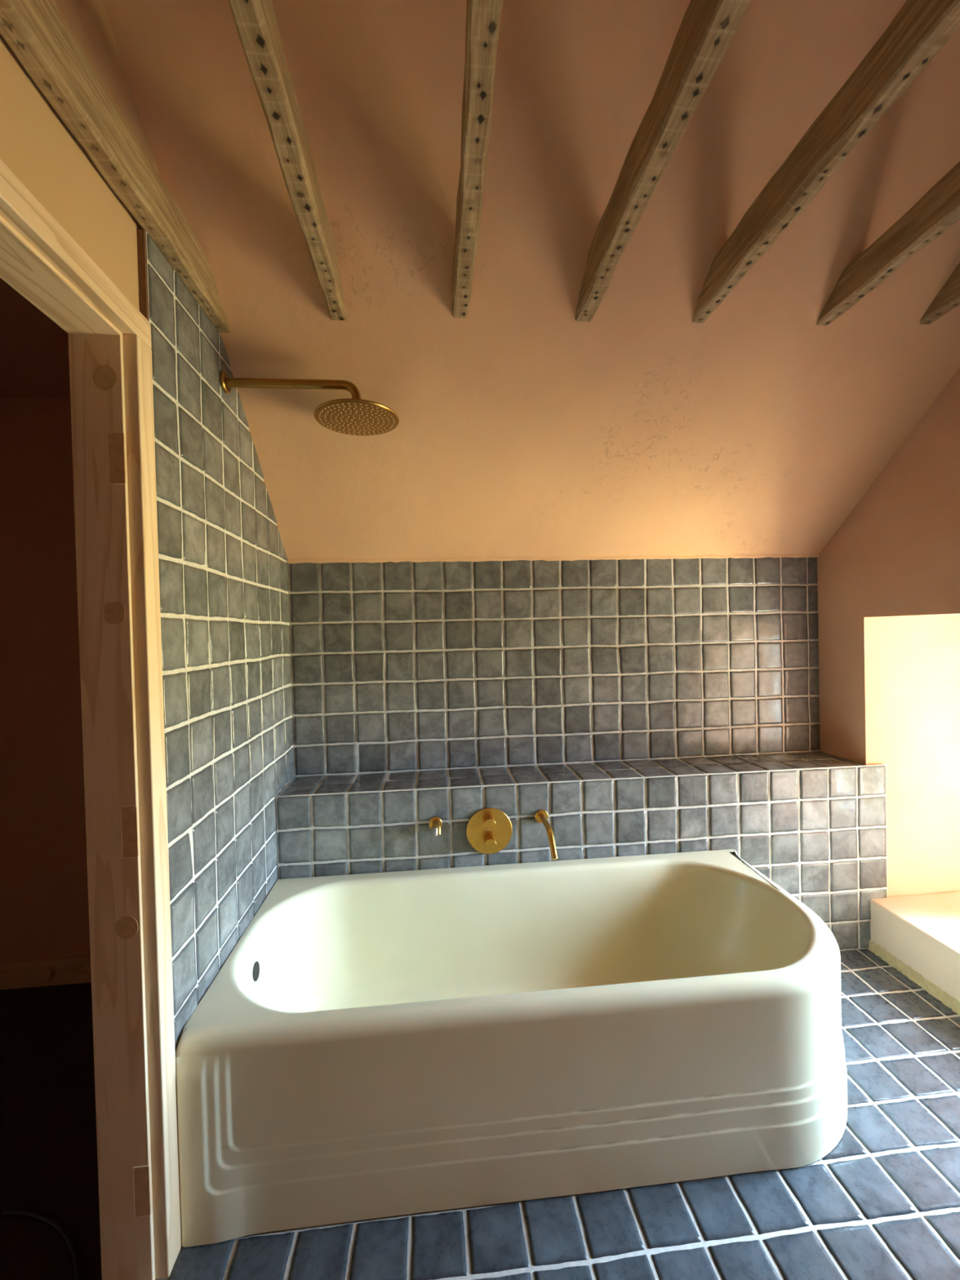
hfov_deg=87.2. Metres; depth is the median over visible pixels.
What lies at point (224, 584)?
wall
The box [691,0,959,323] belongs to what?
ceiling beam
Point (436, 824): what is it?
outlet
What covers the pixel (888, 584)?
wall
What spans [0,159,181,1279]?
door frame
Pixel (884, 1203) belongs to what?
floor
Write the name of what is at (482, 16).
ceiling beam
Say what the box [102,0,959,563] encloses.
ceiling
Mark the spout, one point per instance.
(541, 815)
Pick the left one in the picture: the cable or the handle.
the cable
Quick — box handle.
[428,816,442,835]
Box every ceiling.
[0,277,70,398]
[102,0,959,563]
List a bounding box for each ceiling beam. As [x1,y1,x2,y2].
[0,0,230,332]
[227,0,347,320]
[451,0,502,317]
[574,0,752,321]
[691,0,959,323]
[816,160,959,325]
[920,262,959,324]
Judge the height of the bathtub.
0.466 m
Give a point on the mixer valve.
(489, 830)
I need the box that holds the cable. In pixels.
[1,1207,82,1279]
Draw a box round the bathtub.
[175,848,847,1247]
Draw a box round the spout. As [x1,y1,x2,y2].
[534,809,558,860]
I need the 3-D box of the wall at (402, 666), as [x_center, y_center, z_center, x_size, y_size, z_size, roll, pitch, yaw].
[0.729,0.412,2.454,3.366,2.096,0.295,-1,1,-5]
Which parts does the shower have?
shower arm, nozzle plate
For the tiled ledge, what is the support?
on the floor
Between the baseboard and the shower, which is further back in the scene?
the baseboard
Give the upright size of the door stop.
0.053 m
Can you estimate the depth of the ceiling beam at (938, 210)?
1.30 m
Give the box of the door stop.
[38,965,54,980]
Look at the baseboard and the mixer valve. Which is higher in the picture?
the mixer valve
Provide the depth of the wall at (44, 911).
2.03 m
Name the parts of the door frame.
casing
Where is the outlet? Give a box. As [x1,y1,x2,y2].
[431,820,440,835]
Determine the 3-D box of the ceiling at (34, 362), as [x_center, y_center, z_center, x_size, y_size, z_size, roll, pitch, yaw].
[-1.715,-1.010,0.211,1.861,0.132,3.696,-1,1,-5]
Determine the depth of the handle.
1.93 m
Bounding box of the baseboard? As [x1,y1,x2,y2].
[0,955,91,990]
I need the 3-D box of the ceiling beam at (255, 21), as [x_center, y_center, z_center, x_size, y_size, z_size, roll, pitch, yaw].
[-0.314,-0.980,0.373,0.054,0.117,2.218,-1,1,-5]
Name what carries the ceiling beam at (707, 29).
attached to the ceiling at (526, 429)
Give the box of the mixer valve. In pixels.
[466,807,512,853]
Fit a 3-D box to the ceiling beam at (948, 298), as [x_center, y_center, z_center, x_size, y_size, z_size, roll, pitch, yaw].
[1.509,-1.043,0.539,0.054,0.108,2.218,-1,1,-5]
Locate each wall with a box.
[0,0,294,1051]
[0,397,89,961]
[287,556,820,777]
[817,367,959,897]
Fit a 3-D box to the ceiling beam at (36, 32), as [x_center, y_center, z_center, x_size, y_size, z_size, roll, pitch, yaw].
[-0.662,-0.964,0.341,0.054,0.121,2.336,-1,1,-5]
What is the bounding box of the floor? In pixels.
[0,948,959,1279]
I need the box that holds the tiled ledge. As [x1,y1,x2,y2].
[275,751,887,951]
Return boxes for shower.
[219,371,399,435]
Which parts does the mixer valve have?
knob, knob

